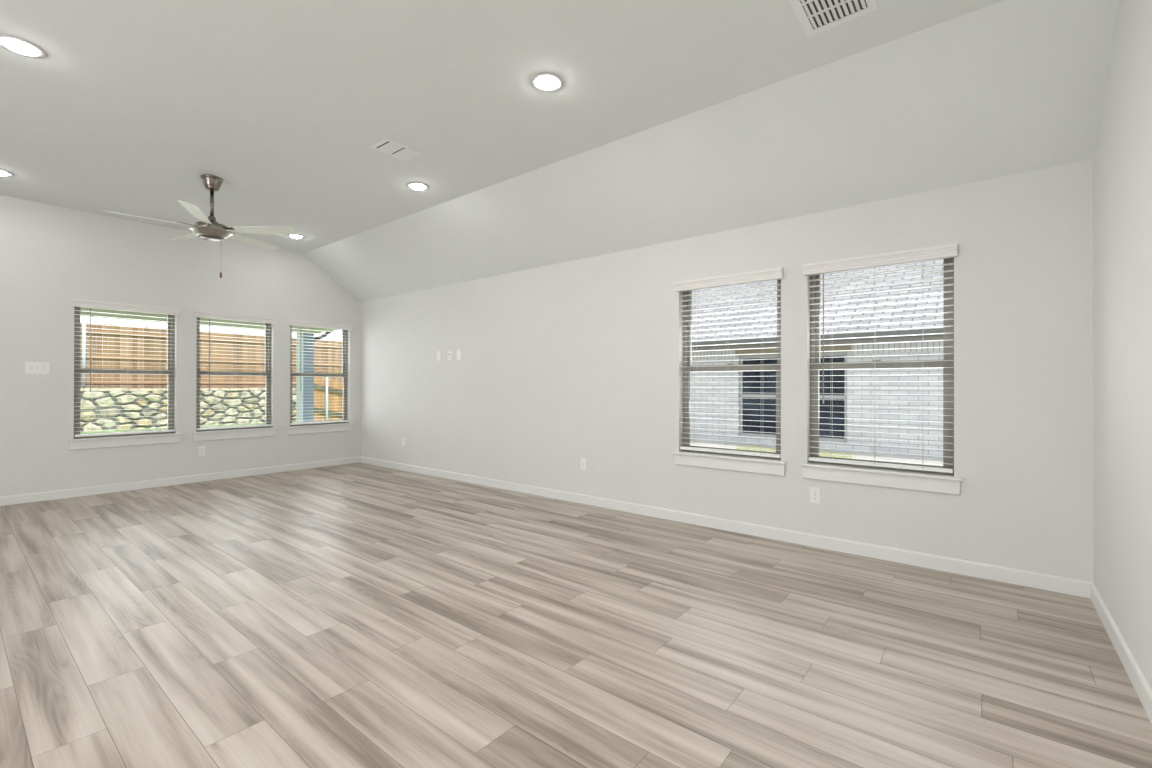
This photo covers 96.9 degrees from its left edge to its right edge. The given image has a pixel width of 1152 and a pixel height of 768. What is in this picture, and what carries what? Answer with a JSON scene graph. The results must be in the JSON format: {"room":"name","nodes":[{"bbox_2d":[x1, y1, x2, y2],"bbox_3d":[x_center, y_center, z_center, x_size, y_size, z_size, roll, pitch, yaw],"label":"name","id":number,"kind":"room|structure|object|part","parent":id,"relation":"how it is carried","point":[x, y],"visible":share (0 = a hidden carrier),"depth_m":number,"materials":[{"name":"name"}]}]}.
{"room":"empty living room","nodes":[
{"label":"empty living room","id":0,"kind":"room"},
{"bbox_2d":[0,195,360,496],"bbox_3d":[-6.362,-0.364,5.491,0.170,3.366,8.383,0,0,39],"label":"wall","id":1,"kind":"structure","parent":0,"point":[51,256],"depth_m":6.38,"materials":[{"name":"paint"}]},
{"bbox_2d":[25,362,48,373],"bbox_3d":[-6.049,-0.179,5.729,0.019,0.136,0.192,0,0,39],"label":"light switch","id":2,"kind":"object","parent":1,"relation":"attached to","point":[30,367],"visible":1,"depth_m":5.73,"materials":[{"name":"white plastic"}]},
{"bbox_2d":[68,306,180,449],"bbox_3d":[-5.608,-0.104,6.376,0.187,1.754,1.062,0,0,39],"label":"window","id":3,"kind":"structure","parent":1,"relation":"in","point":[105,441],"depth_m":6.32,"materials":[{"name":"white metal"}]},
{"bbox_3d":[-5.665,-0.536,6.423,0.028,0.822,0.894,0,0,39],"label":"sash","id":4,"kind":"part","parent":3,"relation":"part of","materials":[{"name":"clear glass"}]},
{"bbox_3d":[-5.642,0.224,6.401,0.028,0.817,0.894,0,0,39],"label":"sash","id":5,"kind":"part","parent":3,"relation":"part of","materials":[{"name":"clear glass"}]},
{"bbox_2d":[71,299,179,436],"bbox_3d":[-5.570,-0.183,6.343,0.114,1.612,1.010,0,0,39],"label":"window blind","id":6,"kind":"object","parent":3,"relation":"attached to","point":[90,304],"visible":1,"depth_m":6.29,"materials":[{"name":"white plastic"}]},
{"bbox_3d":[-5.794,-0.163,6.111,0.055,1.545,0.002,0,0,39],"label":"ladder cord","id":7,"kind":"part","parent":6,"relation":"part of","materials":[{"name":"white fabric"}]},
{"bbox_3d":[-5.593,0.611,6.360,0.052,0.025,0.948,0,0,39],"label":"rail","id":8,"kind":"part","parent":6,"relation":"part of","materials":[{"name":"white plastic"}]},
{"bbox_3d":[-5.389,-0.160,6.614,0.055,1.545,0.002,0,0,39],"label":"ladder cord","id":9,"kind":"part","parent":6,"relation":"part of","materials":[{"name":"white fabric"}]},
{"bbox_2d":[0,456,360,505],"bbox_3d":[-6.293,1.268,5.428,0.016,0.100,8.382,0,0,39],"label":"baseboard","id":10,"kind":"structure","parent":1,"relation":"attached to","point":[93,490],"depth_m":6.58,"materials":[{"name":"white paint"}]},
{"bbox_2d":[198,446,204,455],"bbox_3d":[-5.086,0.911,6.934,0.009,0.130,0.082,0,0,39],"label":"wall outlet","id":11,"kind":"object","parent":1,"relation":"attached to","point":[201,449],"visible":1,"depth_m":6.93,"materials":[{"name":"white plastic"}]},
{"bbox_2d":[192,317,277,441],"bbox_3d":[-4.868,-0.100,7.295,0.187,1.754,1.049,0,0,39],"label":"window","id":12,"kind":"structure","parent":1,"relation":"in","point":[248,432],"depth_m":7.30,"materials":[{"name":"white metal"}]},
{"bbox_3d":[-4.926,-0.532,7.343,0.028,0.822,0.881,0,0,39],"label":"sash","id":13,"kind":"part","parent":12,"relation":"part of","materials":[{"name":"clear glass"}]},
{"bbox_3d":[-4.902,0.228,7.321,0.028,0.817,0.881,0,0,39],"label":"sash","id":14,"kind":"part","parent":12,"relation":"part of","materials":[{"name":"clear glass"}]},
{"bbox_2d":[195,310,275,429],"bbox_3d":[-4.830,-0.179,7.262,0.114,1.612,0.997,0,0,39],"label":"window blind","id":15,"kind":"object","parent":12,"relation":"attached to","point":[203,314],"visible":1,"depth_m":7.24,"materials":[{"name":"white plastic"}]},
{"bbox_3d":[-5.050,-0.159,7.036,0.055,1.545,0.002,0,0,39],"label":"ladder cord","id":16,"kind":"part","parent":15,"relation":"part of","materials":[{"name":"white fabric"}]},
{"bbox_3d":[-4.853,0.615,7.280,0.052,0.025,0.935,0,0,39],"label":"rail","id":17,"kind":"part","parent":15,"relation":"part of","materials":[{"name":"white plastic"}]},
{"bbox_3d":[-4.851,-0.158,7.282,0.055,1.545,0.002,0,0,39],"label":"ladder cord","id":18,"kind":"part","parent":15,"relation":"part of","materials":[{"name":"white fabric"}]},
{"bbox_3d":[-4.653,-0.156,7.529,0.055,1.545,0.002,0,0,39],"label":"ladder cord","id":19,"kind":"part","parent":15,"relation":"part of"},
{"bbox_2d":[287,325,353,434],"bbox_3d":[-4.125,-0.096,8.219,0.187,1.754,1.034,0,0,39],"label":"window","id":20,"kind":"structure","parent":1,"relation":"in","point":[338,426],"depth_m":8.26,"materials":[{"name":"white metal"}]},
{"bbox_3d":[-4.183,-0.528,8.267,0.028,0.822,0.866,0,0,39],"label":"sash","id":21,"kind":"part","parent":20,"relation":"part of","materials":[{"name":"clear glass"}]},
{"bbox_3d":[-4.159,0.232,8.245,0.028,0.817,0.866,0,0,39],"label":"sash","id":22,"kind":"part","parent":20,"relation":"part of","materials":[{"name":"clear glass"}]},
{"bbox_2d":[289,319,352,424],"bbox_3d":[-4.087,-0.175,8.186,0.114,1.612,0.982,0,0,39],"label":"window blind","id":23,"kind":"object","parent":20,"relation":"attached to","point":[321,325],"visible":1,"depth_m":8.12,"materials":[{"name":"white plastic"}]},
{"bbox_3d":[-4.110,0.619,8.204,0.052,0.025,0.920,0,0,39],"label":"rail","id":24,"kind":"part","parent":23,"relation":"part of","materials":[{"name":"white plastic"}]},
{"bbox_2d":[0,0,1117,301],"bbox_3d":[-2.852,-1.811,2.675,9.172,0.795,8.723,0,0,39],"label":"ceiling","id":25,"kind":"structure","parent":0,"point":[668,120],"depth_m":3.62,"materials":[{"name":"paint"}]},
{"bbox_2d":[0,169,14,176],"bbox_3d":[-5.573,-2.035,4.914,0.224,0.023,0.224,0,0,39],"label":"recessed light","id":26,"kind":"object","parent":25,"relation":"in","point":[2,172],"visible":1,"depth_m":4.93,"materials":[{"name":"white"}]},
{"bbox_2d":[0,33,46,57],"bbox_3d":[-3.370,-2.037,3.092,0.224,0.023,0.224,0,0,39],"label":"recessed light","id":27,"kind":"object","parent":25,"relation":"in","point":[15,44],"visible":1,"depth_m":3.08,"materials":[{"name":"white"}]},
{"bbox_2d":[105,174,295,277],"bbox_3d":[-3.655,-1.547,5.062,1.484,0.992,1.496,0,0,39],"label":"ceiling fan","id":28,"kind":"object","parent":25,"relation":"hanging from","point":[209,229],"visible":1,"depth_m":5.04,"materials":[{"name":"silver metal"}]},
{"bbox_3d":[-3.987,-1.541,4.736,0.563,0.037,0.136,0,0,-41],"label":"blade","id":29,"kind":"part","parent":28,"relation":"part of","materials":[{"name":"silver metal"}]},
{"bbox_3d":[-4.035,-1.539,5.318,0.563,0.037,0.136,0,0,31],"label":"blade","id":30,"kind":"part","parent":28,"relation":"part of","materials":[{"name":"silver metal"}]},
{"bbox_3d":[-3.419,-1.540,4.602,0.136,0.037,0.563,0,0,-23],"label":"blade","id":31,"kind":"part","parent":28,"relation":"part of","materials":[{"name":"silver metal"}]},
{"bbox_3d":[-3.497,-1.538,5.543,0.136,0.037,0.563,0,0,13],"label":"blade","id":32,"kind":"part","parent":28,"relation":"part of","materials":[{"name":"silver metal"}]},
{"bbox_3d":[-3.116,-1.538,5.100,0.563,0.037,0.136,0,0,-5],"label":"blade","id":33,"kind":"part","parent":28,"relation":"part of","materials":[{"name":"white wood"}]},
{"bbox_2d":[287,234,304,238],"bbox_3d":[-3.856,-2.026,7.026,0.224,0.023,0.224,0,0,39],"label":"recessed light","id":34,"kind":"object","parent":25,"relation":"in","point":[297,236],"visible":0.95,"depth_m":7.00,"materials":[{"name":"white glass"}]},
{"bbox_2d":[370,138,422,160],"bbox_3d":[-1.562,-2.034,4.442,0.264,0.014,0.343,0,0,39],"label":"ceiling vent","id":35,"kind":"object","parent":25,"relation":"in","point":[388,146],"visible":1,"depth_m":4.42,"materials":[{"name":"white metal"}]},
{"bbox_2d":[407,182,428,190],"bbox_3d":[-1.627,-2.027,5.254,0.224,0.023,0.224,0,0,39],"label":"recessed light","id":36,"kind":"object","parent":25,"relation":"in","point":[419,186],"visible":1,"depth_m":5.22,"materials":[{"name":"white glass"}]},
{"bbox_2d":[530,72,563,91],"bbox_3d":[-0.196,-2.030,3.449,0.224,0.023,0.224,0,0,39],"label":"recessed light","id":37,"kind":"object","parent":25,"relation":"in","point":[548,81],"visible":1,"depth_m":3.42,"materials":[{"name":"white glass"}]},
{"bbox_2d":[789,0,877,36],"bbox_3d":[1.355,-2.033,2.700,0.360,0.014,0.452,0,0,39],"label":"ceiling vent","id":38,"kind":"object","parent":25,"relation":"in","point":[815,16],"visible":1,"depth_m":2.78,"materials":[{"name":"white metal"}]},
{"bbox_2d":[0,462,1151,767],"bbox_3d":[-2.858,1.392,2.666,8.832,0.150,8.383,0,0,39],"label":"floor","id":39,"kind":"structure","parent":0,"point":[353,615],"depth_m":2.61,"materials":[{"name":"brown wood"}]},
{"bbox_2d":[361,159,1093,581],"bbox_3d":[-0.175,-0.033,6.003,9.172,2.731,0.170,0,0,39],"label":"wall","id":40,"kind":"structure","parent":0,"point":[560,365],"depth_m":4.31,"materials":[{"name":"paint"}]},
{"bbox_2d":[437,351,440,360],"bbox_3d":[-1.976,-0.402,7.337,0.082,0.130,0.009,0,0,39],"label":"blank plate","id":41,"kind":"object","parent":40,"relation":"attached to","point":[439,352],"visible":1,"depth_m":7.33,"materials":[{"name":"white plastic"}]},
{"bbox_2d":[448,351,451,359],"bbox_3d":[-1.781,-0.401,7.175,0.082,0.130,0.017,0,0,39],"label":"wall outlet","id":42,"kind":"object","parent":40,"relation":"attached to","point":[449,352],"visible":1,"depth_m":7.17,"materials":[{"name":"white plastic"}]},
{"bbox_2d":[457,349,460,359],"bbox_3d":[-1.616,-0.407,7.048,0.092,0.140,0.008,0,0,39],"label":"blank plate","id":43,"kind":"object","parent":40,"relation":"attached to","point":[459,350],"visible":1,"depth_m":7.04,"materials":[{"name":"white plastic"}]},
{"bbox_2d":[581,458,586,469],"bbox_3d":[0.085,0.891,5.674,0.082,0.130,0.009,0,0,39],"label":"wall outlet","id":44,"kind":"object","parent":40,"relation":"attached to","point":[583,460],"visible":1,"depth_m":5.67,"materials":[{"name":"white plastic"}]},
{"bbox_2d":[360,456,1093,597],"bbox_3d":[-0.230,1.281,5.920,8.814,0.100,0.016,0,0,39],"label":"baseboard","id":45,"kind":"structure","parent":40,"relation":"attached to","point":[1064,585],"depth_m":4.20,"materials":[{"name":"white paint"}]},
{"bbox_2d":[672,279,786,475],"bbox_3d":[1.405,-0.096,4.689,1.055,1.754,0.187,0,0,39],"label":"window","id":46,"kind":"structure","parent":40,"relation":"in","point":[715,460],"depth_m":4.65,"materials":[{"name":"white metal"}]},
{"bbox_2d":[674,268,782,457],"bbox_3d":[1.372,-0.175,4.651,1.003,1.612,0.114,0,0,39],"label":"window blind","id":47,"kind":"object","parent":46,"relation":"attached to","point":[776,273],"visible":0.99,"depth_m":4.63,"materials":[{"name":"white plastic"}]},
{"bbox_3d":[1.390,0.619,4.670,0.941,0.025,0.052,0,0,39],"label":"rail","id":48,"kind":"part","parent":47,"relation":"part of","materials":[{"name":"white plastic"}]},
{"bbox_3d":[1.431,0.232,4.721,0.887,0.817,0.028,0,0,39],"label":"sash","id":49,"kind":"part","parent":46,"relation":"part of","materials":[{"name":"glass"}]},
{"bbox_3d":[1.452,-0.527,4.749,0.887,0.822,0.028,0,0,39],"label":"sash","id":50,"kind":"part","parent":46,"relation":"part of","materials":[{"name":"glass"}]},
{"bbox_2d":[810,487,820,503],"bbox_3d":[1.955,0.912,4.170,0.082,0.130,0.009,0,0,39],"label":"wall outlet","id":51,"kind":"object","parent":40,"relation":"attached to","point":[815,493],"visible":1,"depth_m":4.17,"materials":[{"name":"white plastic"}]},
{"bbox_2d":[800,257,962,494],"bbox_3d":[2.323,-0.096,3.951,1.070,1.754,0.187,0,0,39],"label":"window","id":52,"kind":"structure","parent":40,"relation":"in","point":[907,479],"depth_m":3.86,"materials":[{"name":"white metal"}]},
{"bbox_2d":[802,243,956,472],"bbox_3d":[2.290,-0.175,3.913,1.018,1.612,0.114,0,0,39],"label":"window blind","id":53,"kind":"object","parent":52,"relation":"attached to","point":[946,251],"visible":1,"depth_m":3.91,"materials":[{"name":"white plastic"}]},
{"bbox_3d":[2.068,-0.154,4.128,0.002,1.545,0.055,0,0,39],"label":"ladder cord","id":54,"kind":"part","parent":53,"relation":"part of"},
{"bbox_3d":[2.307,-0.154,3.937,0.002,1.545,0.055,0,0,39],"label":"ladder cord","id":55,"kind":"part","parent":53,"relation":"part of","materials":[{"name":"white fabric"}]},
{"bbox_3d":[2.309,0.618,3.932,0.956,0.025,0.052,0,0,39],"label":"rail","id":56,"kind":"part","parent":53,"relation":"part of","materials":[{"name":"white plastic"}]},
{"bbox_3d":[2.546,-0.154,3.744,0.002,1.545,0.055,0,0,39],"label":"ladder cord","id":57,"kind":"part","parent":53,"relation":"part of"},
{"bbox_3d":[2.349,0.232,3.983,0.902,0.817,0.028,0,0,39],"label":"sash","id":58,"kind":"part","parent":52,"relation":"part of","materials":[{"name":"glass"}]},
{"bbox_3d":[2.371,-0.528,4.010,0.902,0.822,0.028,0,0,39],"label":"sash","id":59,"kind":"part","parent":52,"relation":"part of","materials":[{"name":"clear glass"}]},
{"bbox_2d":[1093,0,1151,687],"bbox_3d":[0.600,-0.367,-0.216,0.170,3.366,8.553,0,0,39],"label":"wall","id":60,"kind":"structure","parent":0,"point":[1122,158],"depth_m":2.42,"materials":[{"name":"paint"}]},
{"bbox_2d":[1090,583,1151,723],"bbox_3d":[0.572,1.265,-0.103,0.016,0.100,8.365,0,0,39],"label":"baseboard","id":61,"kind":"structure","parent":60,"relation":"attached to","point":[1134,672],"depth_m":2.38,"materials":[{"name":"white paint"}]},
{"label":"outside","id":62,"kind":"structure","parent":0,"visible":0},
{"bbox_2d":[80,421,295,432],"bbox_3d":[-10.463,1.506,9.690,11.466,0.405,30.000,0,0,39],"label":"lawn","id":63,"kind":"structure","parent":62,"point":[293,421],"depth_m":15.37,"materials":[{"name":"green plant"}]},
{"bbox_2d":[80,388,295,431],"bbox_3d":[-15.811,0.832,12.540,0.520,1.450,17.734,0,0,39],"label":"wall","id":64,"kind":"structure","parent":63,"relation":"on","point":[107,402],"depth_m":15.71,"materials":[{"name":"beige stone"}]},
{"bbox_2d":[314,377,342,420],"bbox_3d":[-7.960,0.976,17.862,0.153,2.718,3.172,0,0,39],"label":"fence","id":65,"kind":"object","parent":63,"relation":"on","point":[328,394],"visible":0.22,"depth_m":17.27,"materials":[{"name":"orange wood"}]},
{"bbox_3d":[-8.421,0.755,17.239,0.090,2.095,0.092,0,0,39],"label":"post","id":66,"kind":"part","parent":65,"relation":"part of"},
{"bbox_3d":[-8.021,0.337,17.837,0.040,0.902,3.050,0,0,39],"label":"rail","id":67,"kind":"part","parent":65,"relation":"part of","materials":[{"name":"brown wood"}]},
{"bbox_3d":[-8.023,1.117,17.834,0.040,0.902,3.050,0,0,39],"label":"rail","id":68,"kind":"part","parent":65,"relation":"part of","materials":[{"name":"brown wood"}]},
{"bbox_2d":[690,259,942,457],"bbox_3d":[6.612,-1.731,12.213,23.800,6.589,6.690,0,0,39],"label":"neighbouring house","id":69,"kind":"structure","parent":63,"relation":"on","point":[843,398],"depth_m":10.11,"materials":[{"name":"white brick"}]},
{"bbox_3d":[4.034,0.260,10.992,0.890,1.630,0.010,0,0,39],"label":"pane","id":70,"kind":"part","parent":69,"relation":"part of","materials":[{"name":"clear glass"}]},
{"bbox_3d":[4.922,0.259,10.278,0.890,1.630,0.010,0,0,39],"label":"pane","id":71,"kind":"part","parent":69,"relation":"part of","materials":[{"name":"clear glass"}]},
{"bbox_3d":[-6.826,1.334,7.472,2.996,0.040,7.100,0,0,39],"label":"patio slab","id":72,"kind":"object","parent":63,"relation":"on","visible":0},
{"bbox_2d":[80,307,337,421],"bbox_3d":[-6.738,-0.113,7.793,3.291,2.845,8.100,0,0,39],"label":"patio cover","id":73,"kind":"object","parent":72,"relation":"on","point":[307,363],"visible":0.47,"depth_m":10.50,"materials":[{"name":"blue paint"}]},
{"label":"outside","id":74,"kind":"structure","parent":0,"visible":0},
{"bbox_2d":[690,439,942,465],"bbox_3d":[5.133,1.354,5.904,17.400,0.145,6.317,0,0,39],"label":"path","id":75,"kind":"structure","parent":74,"point":[710,443],"depth_m":9.36,"materials":[{"name":"concrete"}]},
{"bbox_2d":[736,445,851,458],"bbox_3d":[4.000,1.301,9.642,2.350,0.033,0.950,0,0,39],"label":"grass patch","id":76,"kind":"structure","parent":75,"relation":"on","point":[748,447],"depth_m":9.72,"materials":[{"name":"green plant"}]},
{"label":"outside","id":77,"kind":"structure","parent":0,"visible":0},
{"bbox_3d":[-22.071,0.295,14.378,11.580,0.200,22.750,0,0,39],"label":"ground","id":78,"kind":"structure","parent":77,"visible":0},
{"bbox_2d":[80,322,342,387],"bbox_3d":[-13.273,-0.805,16.522,0.153,2.026,17.111,0,0,39],"label":"wooden fence","id":79,"kind":"object","parent":78,"relation":"on","point":[123,358],"visible":0.24,"depth_m":16.49,"materials":[{"name":"brown wood"}]},
{"bbox_3d":[-14.461,-0.811,14.994,0.090,2.025,0.092,0,0,39],"label":"post","id":80,"kind":"part","parent":79,"relation":"part of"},
{"bbox_3d":[-13.331,-1.552,16.500,0.040,0.090,17.000,0,0,39],"label":"rail","id":81,"kind":"part","parent":79,"relation":"part of","materials":[{"name":"brown wood"}]},
{"bbox_3d":[-13.332,-0.812,16.498,0.040,0.090,17.000,0,0,39],"label":"rail","id":82,"kind":"part","parent":79,"relation":"part of","materials":[{"name":"brown wood"}]},
{"bbox_3d":[-13.334,-0.052,16.496,0.040,0.090,17.000,0,0,39],"label":"rail","id":83,"kind":"part","parent":79,"relation":"part of","materials":[{"name":"brown wood"}]}
]}

